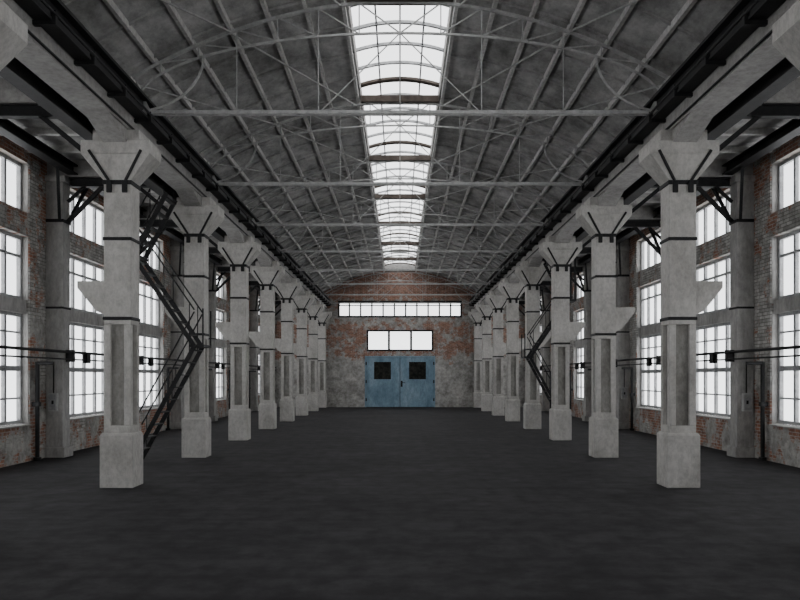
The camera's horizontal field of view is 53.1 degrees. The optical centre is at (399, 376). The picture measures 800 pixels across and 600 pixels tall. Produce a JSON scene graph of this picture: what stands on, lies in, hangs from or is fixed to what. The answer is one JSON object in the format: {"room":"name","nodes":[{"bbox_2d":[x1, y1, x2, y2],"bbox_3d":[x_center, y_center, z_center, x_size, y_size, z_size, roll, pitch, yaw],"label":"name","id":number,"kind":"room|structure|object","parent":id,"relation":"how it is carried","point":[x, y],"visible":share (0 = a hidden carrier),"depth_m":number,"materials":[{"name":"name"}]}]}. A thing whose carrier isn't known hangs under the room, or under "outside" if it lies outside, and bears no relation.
{"room":"factory floor","nodes":[
{"label":"factory floor","id":0,"kind":"room"},
{"bbox_2d":[0,57,257,265],"bbox_3d":[-5.670,-4.570,22.200,0.260,0.400,61.580,0,0,0],"label":"girder","id":1,"kind":"object","parent":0,"point":[16,73],"depth_m":13.17,"materials":[{"name":"black metal"}]},
{"bbox_2d":[0,136,259,467],"bbox_3d":[-8.928,-1.710,22.200,0.355,7.420,62.600,0,0,0],"label":"wall","id":2,"kind":"structure","parent":0,"point":[17,441],"depth_m":19.48,"materials":[{"name":"paint"}]},
{"bbox_2d":[0,310,21,425],"bbox_3d":[-9.010,-0.200,17.400,0.080,2.600,3.160,0,0,0],"label":"window","id":3,"kind":"structure","parent":2,"relation":"in","point":[3,368],"depth_m":18.44,"materials":[{"name":"paint"}]},
{"bbox_2d":[0,229,21,298],"bbox_3d":[-9.010,-2.570,17.400,0.080,1.500,3.160,0,0,0],"label":"window","id":4,"kind":"structure","parent":2,"relation":"in","point":[3,233],"depth_m":18.42,"materials":[{"name":"paint"}]},
{"bbox_2d":[0,152,21,209],"bbox_3d":[-9.010,-4.465,17.400,0.080,1.170,3.160,0,0,0],"label":"window","id":5,"kind":"structure","parent":2,"relation":"in","point":[4,158],"depth_m":18.43,"materials":[{"name":"paint"}]},
{"bbox_2d":[32,362,53,460],"bbox_3d":[-8.540,0.816,19.150,0.480,2.368,0.180,0,0,0],"label":"drain pipe","id":6,"kind":"object","parent":2,"relation":"attached to","point":[37,403],"visible":1,"depth_m":19.11,"materials":[{"name":"black metal"}]},
{"bbox_2d":[45,175,72,457],"bbox_3d":[-8.550,-1.500,20.100,0.500,7.000,0.600,0,0,0],"label":"pilaster","id":7,"kind":"object","parent":2,"relation":"attached to","point":[58,308],"visible":0.95,"depth_m":19.88,"materials":[{"name":"paint"}]},
{"bbox_2d":[48,365,58,410],"bbox_3d":[-8.590,0.235,19.802,0.220,1.230,0.135,0,0,0],"label":"electrical box","id":8,"kind":"object","parent":7,"relation":"attached to","point":[53,398],"visible":1,"depth_m":19.74,"materials":[{"name":"paint"}]},
{"bbox_2d":[47,159,167,222],"bbox_3d":[-7.200,-4.644,20.100,3.200,1.552,1.978,0,0,0],"label":"beam","id":9,"kind":"structure","parent":7,"relation":"on","point":[87,177],"depth_m":20.05,"materials":[{"name":"metal"}]},
{"bbox_2d":[70,322,103,416],"bbox_3d":[-9.010,-0.200,22.800,0.080,2.600,3.160,0,0,0],"label":"window","id":10,"kind":"structure","parent":2,"relation":"in","point":[73,369],"depth_m":22.75,"materials":[{"name":"paint"}]},
{"bbox_2d":[70,255,103,315],"bbox_3d":[-9.010,-2.570,22.800,0.080,1.500,3.160,0,0,0],"label":"window","id":11,"kind":"structure","parent":2,"relation":"in","point":[73,259],"depth_m":22.64,"materials":[{"name":"paint"}]},
{"bbox_2d":[70,191,103,245],"bbox_3d":[-9.010,-4.465,22.800,0.080,1.170,3.160,0,0,0],"label":"window","id":12,"kind":"structure","parent":2,"relation":"in","point":[72,203],"depth_m":22.82,"materials":[{"name":"paint"}]},
{"bbox_2d":[139,333,158,408],"bbox_3d":[-9.010,-0.200,28.200,0.080,2.600,3.160,0,0,0],"label":"window","id":13,"kind":"structure","parent":2,"relation":"in","point":[144,371],"depth_m":28.95,"materials":[{"name":"paint"}]},
{"bbox_2d":[139,281,158,326],"bbox_3d":[-9.010,-2.570,28.200,0.080,1.500,3.160,0,0,0],"label":"window","id":14,"kind":"structure","parent":2,"relation":"in","point":[144,284],"depth_m":28.95,"materials":[{"name":"paint"}]},
{"bbox_2d":[139,231,158,270],"bbox_3d":[-9.010,-4.465,28.200,0.080,1.170,3.160,0,0,0],"label":"window","id":15,"kind":"structure","parent":2,"relation":"in","point":[157,242],"depth_m":29.57,"materials":[{"name":"paint"}]},
{"bbox_2d":[165,367,178,430],"bbox_3d":[-8.540,0.816,29.950,0.480,2.368,0.180,0,0,0],"label":"drain pipe","id":16,"kind":"object","parent":2,"relation":"attached to","point":[168,428],"visible":0.79,"depth_m":29.91,"materials":[{"name":"black metal"}]},
{"bbox_2d":[170,246,184,428],"bbox_3d":[-8.550,-1.500,30.900,0.500,7.000,0.600,0,0,0],"label":"pilaster","id":17,"kind":"object","parent":2,"relation":"attached to","point":[177,411],"visible":0.58,"depth_m":30.68,"materials":[{"name":"paint"}]},
{"bbox_2d":[171,236,249,275],"bbox_3d":[-7.200,-4.644,30.900,3.200,1.552,1.978,0,0,0],"label":"beam","id":18,"kind":"structure","parent":17,"relation":"on","point":[212,249],"depth_m":30.73,"materials":[{"name":"concrete"}]},
{"bbox_2d":[208,266,217,420],"bbox_3d":[-8.550,-1.500,36.300,0.500,7.000,0.600,0,0,0],"label":"pilaster","id":19,"kind":"object","parent":2,"relation":"attached to","point":[212,294],"visible":0.55,"depth_m":36.08,"materials":[{"name":"paint"}]},
{"bbox_2d":[209,257,251,290],"bbox_3d":[-7.200,-4.644,36.300,3.200,1.552,1.978,0,0,0],"label":"beam","id":20,"kind":"structure","parent":19,"relation":"on","point":[225,267],"depth_m":36.21,"materials":[{"name":"concrete"}]},
{"bbox_2d":[216,346,222,399],"bbox_3d":[-9.010,-0.200,39.000,0.080,2.600,3.160,0,0,0],"label":"window","id":21,"kind":"structure","parent":2,"relation":"in","point":[219,348],"depth_m":39.76,"materials":[{"name":"paint"}]},
{"bbox_2d":[216,309,222,340],"bbox_3d":[-9.010,-2.570,39.000,0.080,1.500,3.160,0,0,0],"label":"window","id":22,"kind":"structure","parent":2,"relation":"in","point":[217,310],"depth_m":39.76,"materials":[{"name":"paint"}]},
{"bbox_2d":[216,274,222,298],"bbox_3d":[-9.010,-4.465,39.000,0.080,1.170,3.160,0,0,0],"label":"window","id":23,"kind":"structure","parent":2,"relation":"in","point":[217,275],"depth_m":40.50,"materials":[{"name":"paint"}]},
{"bbox_2d":[250,292,258,410],"bbox_3d":[-8.550,-1.500,47.100,0.500,7.000,0.600,0,0,0],"label":"pilaster","id":24,"kind":"object","parent":2,"relation":"attached to","point":[253,314],"visible":0.86,"depth_m":46.88,"materials":[{"name":"paint"}]},
{"bbox_2d":[250,286,278,310],"bbox_3d":[-7.200,-4.644,47.100,3.200,1.552,1.978,0,0,0],"label":"beam","id":25,"kind":"structure","parent":24,"relation":"on","point":[254,290],"depth_m":46.93,"materials":[{"name":"concrete"}]},
{"bbox_2d":[0,407,799,599],"bbox_3d":[0.000,2.100,22.200,18.600,0.200,62.600,0,0,0],"label":"floor","id":26,"kind":"structure","parent":0,"point":[328,503],"depth_m":11.07,"materials":[{"name":"concrete"}]},
{"bbox_2d":[0,0,27,70],"bbox_3d":[-5.173,-1.225,9.300,1.365,6.450,0.785,0,0,0],"label":"concrete column","id":27,"kind":"structure","parent":26,"relation":"on","point":[13,30],"depth_m":9.37,"materials":[{"name":"grey concrete"}]},
{"bbox_2d":[77,130,160,487],"bbox_3d":[-5.173,-1.225,14.700,1.365,6.450,0.785,0,0,0],"label":"concrete column","id":28,"kind":"structure","parent":26,"relation":"on","point":[123,167],"depth_m":14.46,"materials":[{"name":"grey concrete"}]},
{"bbox_2d":[139,181,210,458],"bbox_3d":[-5.540,-1.688,19.257,1.920,7.424,1.233,0,0,0],"label":"staircase","id":29,"kind":"object","parent":26,"relation":"on","point":[144,260],"visible":0.77,"depth_m":18.91,"materials":[{"name":"black metal"}]},
{"bbox_2d":[165,197,223,457],"bbox_3d":[-5.173,-1.225,20.100,1.365,6.450,0.785,0,0,0],"label":"concrete column","id":30,"kind":"structure","parent":26,"relation":"on","point":[197,223],"depth_m":19.86,"materials":[{"name":"grey concrete"}]},
{"bbox_2d":[215,236,260,439],"bbox_3d":[-5.173,-1.225,25.500,1.365,6.450,0.785,0,0,0],"label":"concrete column","id":31,"kind":"structure","parent":26,"relation":"on","point":[240,256],"depth_m":25.25,"materials":[{"name":"grey concrete"}]},
{"bbox_2d":[249,261,284,428],"bbox_3d":[-5.173,-1.225,30.900,1.365,6.450,0.785,0,0,0],"label":"concrete column","id":32,"kind":"structure","parent":26,"relation":"on","point":[268,277],"depth_m":30.66,"materials":[{"name":"grey concrete"}]},
{"bbox_2d":[275,278,301,420],"bbox_3d":[-5.173,-1.225,36.300,1.365,6.450,0.785,0,0,0],"label":"concrete column","id":33,"kind":"structure","parent":26,"relation":"on","point":[287,292],"depth_m":36.06,"materials":[{"name":"grey concrete"}]},
{"bbox_2d":[293,291,314,415],"bbox_3d":[-5.173,-1.225,41.700,1.365,6.450,0.785,0,0,0],"label":"concrete column","id":34,"kind":"structure","parent":26,"relation":"on","point":[302,303],"depth_m":41.45,"materials":[{"name":"grey concrete"}]},
{"bbox_2d":[307,301,323,410],"bbox_3d":[-5.173,-1.225,47.100,1.365,6.450,0.785,0,0,0],"label":"concrete column","id":35,"kind":"structure","parent":26,"relation":"on","point":[314,311],"depth_m":46.86,"materials":[{"name":"grey concrete"}]},
{"bbox_2d":[318,309,331,407],"bbox_3d":[-5.173,-1.225,52.500,1.365,6.450,0.785,0,0,0],"label":"concrete column","id":36,"kind":"structure","parent":26,"relation":"on","point":[323,318],"depth_m":52.25,"materials":[{"name":"grey concrete"}]},
{"bbox_2d":[468,309,481,407],"bbox_3d":[5.173,-1.225,52.500,1.365,6.450,0.785,0,0,0],"label":"concrete column","id":37,"kind":"structure","parent":26,"relation":"on","point":[476,318],"depth_m":52.25,"materials":[{"name":"grey concrete"}]},
{"bbox_2d":[476,301,492,410],"bbox_3d":[5.173,-1.225,47.100,1.365,6.450,0.785,0,0,0],"label":"concrete column","id":38,"kind":"structure","parent":26,"relation":"on","point":[485,311],"depth_m":46.86,"materials":[{"name":"grey concrete"}]},
{"bbox_2d":[485,291,506,415],"bbox_3d":[5.173,-1.225,41.700,1.365,6.450,0.785,0,0,0],"label":"concrete column","id":39,"kind":"structure","parent":26,"relation":"on","point":[497,303],"depth_m":41.45,"materials":[{"name":"grey concrete"}]},
{"bbox_2d":[498,278,524,420],"bbox_3d":[5.173,-1.225,36.300,1.365,6.450,0.785,0,0,0],"label":"concrete column","id":40,"kind":"structure","parent":26,"relation":"on","point":[511,292],"depth_m":36.06,"materials":[{"name":"grey concrete"}]},
{"bbox_2d":[515,261,550,428],"bbox_3d":[5.173,-1.225,30.900,1.365,6.450,0.785,0,0,0],"label":"concrete column","id":41,"kind":"structure","parent":26,"relation":"on","point":[531,277],"depth_m":30.66,"materials":[{"name":"grey concrete"}]},
{"bbox_2d":[521,258,575,403],"bbox_3d":[5.540,-1.688,30.057,1.920,7.424,1.233,0,0,0],"label":"staircase","id":42,"kind":"object","parent":26,"relation":"on","point":[546,331],"visible":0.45,"depth_m":29.47,"materials":[{"name":"black metal"}]},
{"bbox_2d":[539,236,584,439],"bbox_3d":[5.173,-1.225,25.500,1.365,6.450,0.785,0,0,0],"label":"concrete column","id":43,"kind":"structure","parent":26,"relation":"on","point":[559,256],"depth_m":25.25,"materials":[{"name":"grey concrete"}]},
{"bbox_2d":[576,197,634,457],"bbox_3d":[5.173,-1.225,20.100,1.365,6.450,0.785,0,0,0],"label":"concrete column","id":44,"kind":"structure","parent":26,"relation":"on","point":[602,223],"depth_m":19.86,"materials":[{"name":"grey concrete"}]},
{"bbox_2d":[639,130,722,487],"bbox_3d":[5.173,-1.225,14.700,1.365,6.450,0.785,0,0,0],"label":"concrete column","id":45,"kind":"structure","parent":26,"relation":"on","point":[676,167],"depth_m":14.46,"materials":[{"name":"grey concrete"}]},
{"bbox_2d":[772,0,799,70],"bbox_3d":[5.173,-1.225,9.300,1.365,6.450,0.785,0,0,0],"label":"concrete column","id":46,"kind":"structure","parent":26,"relation":"on","point":[786,30],"depth_m":9.37,"materials":[{"name":"grey concrete"}]},
{"bbox_2d":[0,0,799,291],"bbox_3d":[0.000,-6.212,22.200,18.600,1.961,62.600,0,0,0],"label":"ceiling","id":47,"kind":"structure","parent":0,"point":[137,34],"depth_m":17.95,"materials":[{"name":"concrete"}]},
{"bbox_2d":[348,6,451,268],"bbox_3d":[0.000,-7.282,22.200,2.120,0.480,62.600,0,0,0],"label":"skylight","id":48,"kind":"object","parent":47,"relation":"attached to","point":[387,265],"visible":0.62,"depth_m":22.23,"materials":[{"name":"glass"}]},
{"bbox_2d":[140,34,659,124],"bbox_3d":[0.000,-6.120,17.400,10.026,1.406,5.313,0,0,0],"label":"roof truss braces","id":49,"kind":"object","parent":47,"relation":"attached to","point":[234,35],"depth_m":16.87,"materials":[{"name":"paint"}]},
{"bbox_2d":[208,126,591,178],"bbox_3d":[0.000,-6.120,22.800,10.026,1.406,5.313,0,0,0],"label":"roof truss braces","id":50,"kind":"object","parent":47,"relation":"attached to","point":[276,126],"depth_m":22.43,"materials":[{"name":"paint"}]},
{"bbox_2d":[160,0,639,32],"bbox_3d":[0.000,-6.120,12.000,10.026,1.406,5.313,0,0,0],"label":"roof truss","id":51,"kind":"structure","parent":47,"relation":"attached to","point":[165,1],"depth_m":13.68,"materials":[{"name":"metal"}]},
{"bbox_2d":[249,179,550,212],"bbox_3d":[0.000,-6.120,28.200,10.026,1.406,5.313,0,0,0],"label":"roof truss braces","id":52,"kind":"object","parent":47,"relation":"attached to","point":[303,179],"depth_m":28.29,"materials":[{"name":"paint"}]},
{"bbox_2d":[275,213,524,237],"bbox_3d":[0.000,-6.120,33.600,10.026,1.406,5.313,0,0,0],"label":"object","id":53,"kind":"structure","parent":47,"relation":"attached to","point":[320,213],"depth_m":33.57,"materials":[{"name":"paint"}]},
{"bbox_2d":[293,238,506,257],"bbox_3d":[0.000,-6.120,39.000,10.026,1.406,5.313,0,0,0],"label":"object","id":54,"kind":"structure","parent":47,"relation":"attached to","point":[333,238],"depth_m":38.87,"materials":[{"name":"paint"}]},
{"bbox_2d":[132,0,667,115],"bbox_3d":[0.000,-5.923,14.700,10.625,2.239,0.240,0,0,0],"label":"roof truss","id":55,"kind":"object","parent":47,"relation":"attached to","point":[154,111],"visible":0.95,"depth_m":14.68,"materials":[{"name":"metal"}]},
{"bbox_2d":[203,95,596,185],"bbox_3d":[0.000,-5.923,20.100,10.625,2.239,0.240,0,0,0],"label":"roof truss","id":56,"kind":"object","parent":47,"relation":"attached to","point":[370,100],"visible":0.82,"depth_m":20.08,"materials":[{"name":"metal"}]},
{"bbox_2d":[245,155,554,225],"bbox_3d":[0.000,-5.923,25.500,10.625,2.239,0.240,0,0,0],"label":"roof truss","id":57,"kind":"object","parent":47,"relation":"attached to","point":[376,159],"visible":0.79,"depth_m":25.47,"materials":[{"name":"metal"}]},
{"bbox_2d":[272,194,527,252],"bbox_3d":[0.000,-5.923,30.900,10.625,2.239,0.240,0,0,0],"label":"roof truss","id":58,"kind":"object","parent":47,"relation":"attached to","point":[377,196],"visible":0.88,"depth_m":30.87,"materials":[{"name":"metal"}]},
{"bbox_2d":[291,221,508,270],"bbox_3d":[0.000,-5.923,36.300,10.625,2.239,0.240,0,0,0],"label":"roof truss","id":59,"kind":"object","parent":47,"relation":"attached to","point":[300,269],"visible":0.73,"depth_m":36.27,"materials":[{"name":"metal"}]},
{"bbox_2d":[305,242,494,284],"bbox_3d":[0.000,-5.923,41.700,10.625,2.239,0.240,0,0,0],"label":"roof truss","id":60,"kind":"object","parent":47,"relation":"attached to","point":[385,244],"visible":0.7,"depth_m":41.68,"materials":[{"name":"metal"}]},
{"bbox_2d":[317,257,482,294],"bbox_3d":[0.000,-5.923,47.100,10.625,2.239,0.240,0,0,0],"label":"roof truss","id":61,"kind":"object","parent":47,"relation":"attached to","point":[388,259],"visible":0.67,"depth_m":47.06,"materials":[{"name":"metal"}]},
{"bbox_2d":[325,271,474,303],"bbox_3d":[0.000,-5.923,52.500,10.625,2.239,0.240,0,0,0],"label":"roof truss","id":62,"kind":"object","parent":47,"relation":"attached to","point":[388,272],"visible":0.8,"depth_m":52.47,"materials":[{"name":"metal"}]},
{"bbox_2d":[275,271,524,406],"bbox_3d":[0.000,-2.550,53.250,18.600,9.100,0.500,0,0,0],"label":"wall","id":63,"kind":"structure","parent":0,"point":[346,337],"depth_m":52.99,"materials":[{"name":"brick"}]},
{"bbox_2d":[365,356,434,406],"bbox_3d":[0.000,0.305,53.025,4.660,3.390,0.290,0,0,0],"label":"door","id":64,"kind":"structure","parent":63,"relation":"in","point":[390,381],"depth_m":53.03,"materials":[{"name":"blue paint"}]},
{"bbox_2d":[338,301,461,316],"bbox_3d":[0.000,-4.500,53.040,8.200,1.100,0.120,0,0,0],"label":"window","id":65,"kind":"structure","parent":63,"relation":"in","point":[339,305],"depth_m":52.99,"materials":[{"name":"black metal"}]},
{"bbox_2d":[367,330,432,350],"bbox_3d":[0.000,-2.420,53.040,4.400,1.400,0.120,0,0,0],"label":"window","id":66,"kind":"structure","parent":63,"relation":"in","point":[368,331],"depth_m":52.98,"materials":[{"name":"black metal"}]},
{"bbox_2d":[540,136,799,467],"bbox_3d":[8.928,-1.710,22.200,0.355,7.420,62.600,0,0,0],"label":"wall","id":67,"kind":"structure","parent":0,"point":[782,441],"depth_m":19.75,"materials":[{"name":"paint"}]},
{"bbox_2d":[541,292,549,410],"bbox_3d":[8.550,-1.500,47.100,0.500,7.000,0.600,0,0,0],"label":"pilaster","id":68,"kind":"object","parent":67,"relation":"attached to","point":[545,320],"visible":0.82,"depth_m":46.88,"materials":[{"name":"paint"}]},
{"bbox_2d":[521,286,549,310],"bbox_3d":[7.200,-4.644,47.100,3.200,1.552,1.978,0,0,0],"label":"beam","id":69,"kind":"structure","parent":68,"relation":"on","point":[544,290],"depth_m":46.93,"materials":[{"name":"metal"}]},
{"bbox_2d":[577,346,583,399],"bbox_3d":[9.010,-0.200,39.000,0.080,2.600,3.160,0,0,0],"label":"window","id":70,"kind":"structure","parent":67,"relation":"in","point":[578,348],"depth_m":39.76,"materials":[{"name":"paint"}]},
{"bbox_2d":[577,309,583,340],"bbox_3d":[9.010,-2.570,39.000,0.080,1.500,3.160,0,0,0],"label":"window","id":71,"kind":"structure","parent":67,"relation":"in","point":[582,310],"depth_m":39.76,"materials":[{"name":"paint"}]},
{"bbox_2d":[577,274,583,298],"bbox_3d":[9.010,-4.465,39.000,0.080,1.170,3.160,0,0,0],"label":"window","id":72,"kind":"structure","parent":67,"relation":"in","point":[582,275],"depth_m":40.50,"materials":[{"name":"paint"}]},
{"bbox_2d":[582,266,591,420],"bbox_3d":[8.550,-1.500,36.300,0.500,7.000,0.600,0,0,0],"label":"pilaster","id":73,"kind":"object","parent":67,"relation":"attached to","point":[587,339],"visible":0.52,"depth_m":36.08,"materials":[{"name":"paint"}]},
{"bbox_2d":[550,257,590,290],"bbox_3d":[7.200,-4.644,36.300,3.200,1.552,1.978,0,0,0],"label":"beam","id":74,"kind":"structure","parent":73,"relation":"on","point":[578,268],"depth_m":36.21,"materials":[{"name":"metal"}]},
{"bbox_2d":[615,246,629,428],"bbox_3d":[8.550,-1.500,30.900,0.500,7.000,0.600,0,0,0],"label":"pilaster","id":75,"kind":"object","parent":67,"relation":"attached to","point":[622,282],"visible":0.72,"depth_m":30.68,"materials":[{"name":"paint"}]},
{"bbox_2d":[550,236,628,275],"bbox_3d":[7.200,-4.644,30.900,3.200,1.552,1.978,0,0,0],"label":"beam","id":76,"kind":"structure","parent":75,"relation":"on","point":[587,249],"depth_m":30.73,"materials":[{"name":"concrete"}]},
{"bbox_2d":[621,369,627,398],"bbox_3d":[8.590,0.235,30.602,0.220,1.230,0.135,0,0,0],"label":"electrical box","id":77,"kind":"object","parent":75,"relation":"attached to","point":[624,390],"visible":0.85,"depth_m":30.56,"materials":[{"name":"paint"}]},
{"bbox_2d":[621,367,634,430],"bbox_3d":[8.540,0.816,29.950,0.480,2.368,0.180,0,0,0],"label":"drain pipe","id":78,"kind":"object","parent":67,"relation":"attached to","point":[632,394],"visible":1,"depth_m":29.91,"materials":[{"name":"black metal"}]},
{"bbox_2d":[641,333,660,408],"bbox_3d":[9.010,-0.200,28.200,0.080,2.600,3.160,0,0,0],"label":"window","id":79,"kind":"structure","parent":67,"relation":"in","point":[648,371],"depth_m":28.95,"materials":[{"name":"paint"}]},
{"bbox_2d":[641,281,660,326],"bbox_3d":[9.010,-2.570,28.200,0.080,1.500,3.160,0,0,0],"label":"window","id":80,"kind":"structure","parent":67,"relation":"in","point":[655,284],"depth_m":28.95,"materials":[{"name":"paint"}]},
{"bbox_2d":[641,230,660,270],"bbox_3d":[9.010,-4.465,28.200,0.080,1.170,3.160,0,0,0],"label":"window","id":81,"kind":"structure","parent":67,"relation":"in","point":[658,232],"depth_m":28.95,"materials":[{"name":"paint"}]},
{"bbox_2d":[696,322,729,416],"bbox_3d":[9.010,-0.200,22.800,0.080,2.600,3.160,0,0,0],"label":"window","id":82,"kind":"structure","parent":67,"relation":"in","point":[705,369],"depth_m":22.75,"materials":[{"name":"paint"}]},
{"bbox_2d":[696,255,729,315],"bbox_3d":[9.010,-2.570,22.800,0.080,1.500,3.160,0,0,0],"label":"window","id":83,"kind":"structure","parent":67,"relation":"in","point":[726,259],"depth_m":22.64,"materials":[{"name":"paint"}]},
{"bbox_2d":[696,191,729,245],"bbox_3d":[9.010,-4.465,22.800,0.080,1.170,3.160,0,0,0],"label":"window","id":84,"kind":"structure","parent":67,"relation":"in","point":[727,203],"depth_m":22.82,"materials":[{"name":"paint"}]},
{"bbox_2d":[727,175,754,457],"bbox_3d":[8.550,-1.500,20.100,0.500,7.000,0.600,0,0,0],"label":"pilaster","id":85,"kind":"object","parent":67,"relation":"attached to","point":[741,308],"visible":0.94,"depth_m":19.88,"materials":[{"name":"paint"}]},
{"bbox_2d":[632,159,752,222],"bbox_3d":[7.200,-4.644,20.100,3.200,1.552,1.978,0,0,0],"label":"beam","id":86,"kind":"structure","parent":85,"relation":"on","point":[712,177],"depth_m":20.05,"materials":[{"name":"metal"}]},
{"bbox_2d":[741,365,751,410],"bbox_3d":[8.590,0.235,19.802,0.220,1.230,0.135,0,0,0],"label":"electrical box","id":87,"kind":"object","parent":85,"relation":"attached to","point":[746,398],"visible":1,"depth_m":19.74,"materials":[{"name":"paint"}]},
{"bbox_2d":[746,362,767,460],"bbox_3d":[8.540,0.816,19.150,0.480,2.368,0.180,0,0,0],"label":"drain pipe","id":88,"kind":"object","parent":67,"relation":"attached to","point":[762,403],"visible":1,"depth_m":19.11,"materials":[{"name":"black metal"}]},
{"bbox_2d":[778,310,799,425],"bbox_3d":[9.010,-0.200,17.400,0.080,2.600,3.160,0,0,0],"label":"window","id":89,"kind":"structure","parent":67,"relation":"in","point":[796,368],"depth_m":18.44,"materials":[{"name":"paint"}]},
{"bbox_2d":[778,229,799,298],"bbox_3d":[9.010,-2.570,17.400,0.080,1.500,3.160,0,0,0],"label":"window","id":90,"kind":"structure","parent":67,"relation":"in","point":[796,233],"depth_m":18.42,"materials":[{"name":"paint"}]},
{"bbox_2d":[778,152,799,209],"bbox_3d":[9.010,-4.465,17.400,0.080,1.170,3.160,0,0,0],"label":"window","id":91,"kind":"structure","parent":67,"relation":"in","point":[795,158],"depth_m":18.43,"materials":[{"name":"paint"}]},
{"bbox_2d":[542,57,799,263],"bbox_3d":[5.670,-4.570,22.200,0.260,0.400,61.580,0,0,0],"label":"girder","id":92,"kind":"object","parent":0,"point":[783,73],"depth_m":13.24,"materials":[{"name":"black metal"}]},
{"bbox_3d":[8.550,-1.500,25.500,0.500,7.000,0.600,0,0,0],"label":"pilaster","id":93,"kind":"object","parent":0,"visible":0},
{"bbox_2d":[582,206,660,255],"bbox_3d":[7.200,-4.644,25.500,3.200,1.552,1.978,0,0,0],"label":"beam","id":94,"kind":"structure","parent":93,"relation":"on","point":[642,217],"depth_m":25.46,"materials":[{"name":"metal"}]},
{"bbox_3d":[-8.550,-1.500,25.500,0.500,7.000,0.600,0,0,0],"label":"pilaster","id":95,"kind":"object","parent":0,"visible":0},
{"bbox_2d":[139,206,217,254],"bbox_3d":[-7.200,-4.644,25.500,3.200,1.552,1.978,0,0,0],"label":"beam","id":96,"kind":"structure","parent":95,"relation":"on","point":[170,223],"depth_m":25.46,"materials":[{"name":"metal"}]},
{"bbox_3d":[-8.550,-1.500,14.700,0.500,7.000,0.600,0,0,0],"label":"pilaster","id":97,"kind":"object","parent":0,"visible":0},
{"bbox_2d":[0,79,80,151],"bbox_3d":[-7.200,-4.644,14.700,3.200,1.552,1.978,0,0,0],"label":"beam","id":98,"kind":"structure","parent":97,"relation":"on","point":[14,104],"depth_m":14.65,"materials":[{"name":"concrete"}]},
{"bbox_3d":[8.550,-1.500,14.700,0.500,7.000,0.600,0,0,0],"label":"pilaster","id":99,"kind":"object","parent":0,"visible":0},
{"bbox_2d":[719,79,799,151],"bbox_3d":[7.200,-4.644,14.700,3.200,1.552,1.978,0,0,0],"label":"beam","id":100,"kind":"structure","parent":99,"relation":"on","point":[785,104],"depth_m":14.65,"materials":[{"name":"metal"}]},
{"bbox_3d":[-8.550,-1.500,41.700,0.500,7.000,0.600,0,0,0],"label":"pilaster","id":101,"kind":"object","parent":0,"visible":0},
{"bbox_2d":[249,273,259,293],"bbox_3d":[-7.200,-4.644,41.700,3.200,1.552,1.978,0,0,0],"label":"beam","id":102,"kind":"structure","parent":101,"relation":"on","point":[252,281],"depth_m":41.66,"materials":[{"name":"concrete"}]},
{"bbox_3d":[8.550,-1.500,41.700,0.500,7.000,0.600,0,0,0],"label":"pilaster","id":103,"kind":"object","parent":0,"visible":0},
{"bbox_2d":[540,275,550,293],"bbox_3d":[7.200,-4.644,41.700,3.200,1.552,1.978,0,0,0],"label":"beam","id":104,"kind":"structure","parent":103,"relation":"on","point":[547,281],"depth_m":41.66,"materials":[{"name":"concrete"}]},
{"bbox_3d":[8.550,-1.500,-6.900,0.500,7.000,0.600,0,0,0],"label":"pilaster","id":105,"kind":"object","parent":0,"visible":0},
{"bbox_2d":[524,345,799,370],"bbox_3d":[8.270,-0.520,22.475,0.220,0.320,62.090,0,0,0],"label":"pipe","id":106,"kind":"object","parent":105,"relation":"attached to","point":[729,354],"visible":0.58,"depth_m":20.70,"materials":[{"name":"black metal"}]},
{"bbox_3d":[-7.200,-4.644,-6.900,3.200,1.552,1.978,0,0,0],"label":"beam","id":107,"kind":"structure","parent":0,"visible":0},
{"bbox_2d":[0,119,276,299],"bbox_3d":[-8.150,-5.150,22.200,0.260,0.240,61.580,0,0,0],"label":"girder","id":108,"kind":"object","parent":107,"relation":"attached to","point":[11,131],"visible":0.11,"depth_m":18.41,"materials":[{"name":"black metal"}]},
{"bbox_3d":[7.200,-4.644,-6.900,3.200,1.552,1.978,0,0,0],"label":"beam","id":109,"kind":"structure","parent":0,"visible":0},
{"bbox_2d":[523,119,799,299],"bbox_3d":[8.150,-5.150,22.200,0.260,0.240,61.580,0,0,0],"label":"girder","id":110,"kind":"object","parent":109,"relation":"on","point":[788,131],"visible":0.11,"depth_m":18.42,"materials":[{"name":"black metal"}]},
{"bbox_3d":[-5.173,-1.225,-6.900,1.365,6.450,0.785,0,0,0],"label":"concrete column","id":111,"kind":"structure","parent":0,"visible":0},
{"bbox_2d":[3,0,326,311],"bbox_3d":[-5.180,-4.741,22.200,0.640,1.082,61.580,0,0,0],"label":"beam","id":112,"kind":"structure","parent":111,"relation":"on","point":[110,128],"depth_m":13.57,"materials":[{"name":"grey concrete"}]},
{"bbox_2d":[14,0,330,308],"bbox_3d":[-4.699,-4.841,22.200,0.322,0.719,61.580,0,0,0],"label":"rail","id":113,"kind":"object","parent":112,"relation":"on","point":[53,16],"depth_m":14.02,"materials":[{"name":"black metal"}]},
{"bbox_3d":[5.173,-1.225,-6.900,1.365,6.450,0.785,0,0,0],"label":"concrete column","id":114,"kind":"structure","parent":0,"visible":0},
{"bbox_2d":[473,0,796,311],"bbox_3d":[5.180,-4.741,22.200,0.640,1.082,61.580,0,0,0],"label":"beam","id":115,"kind":"structure","parent":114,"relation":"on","point":[689,128],"depth_m":13.58,"materials":[{"name":"grey concrete"}]},
{"bbox_2d":[469,0,785,308],"bbox_3d":[4.699,-4.841,22.200,0.322,0.719,61.580,0,0,0],"label":"rail","id":116,"kind":"object","parent":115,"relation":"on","point":[745,16],"depth_m":14.02,"materials":[{"name":"black metal"}]},
{"bbox_3d":[-8.550,-1.500,-6.900,0.500,7.000,0.600,0,0,0],"label":"pilaster","id":117,"kind":"object","parent":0,"visible":0},
{"bbox_2d":[0,345,275,370],"bbox_3d":[-8.270,-0.520,22.475,0.220,0.320,62.090,0,0,0],"label":"pipe","id":118,"kind":"object","parent":117,"relation":"attached to","point":[70,354],"visible":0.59,"depth_m":20.59,"materials":[{"name":"black metal"}]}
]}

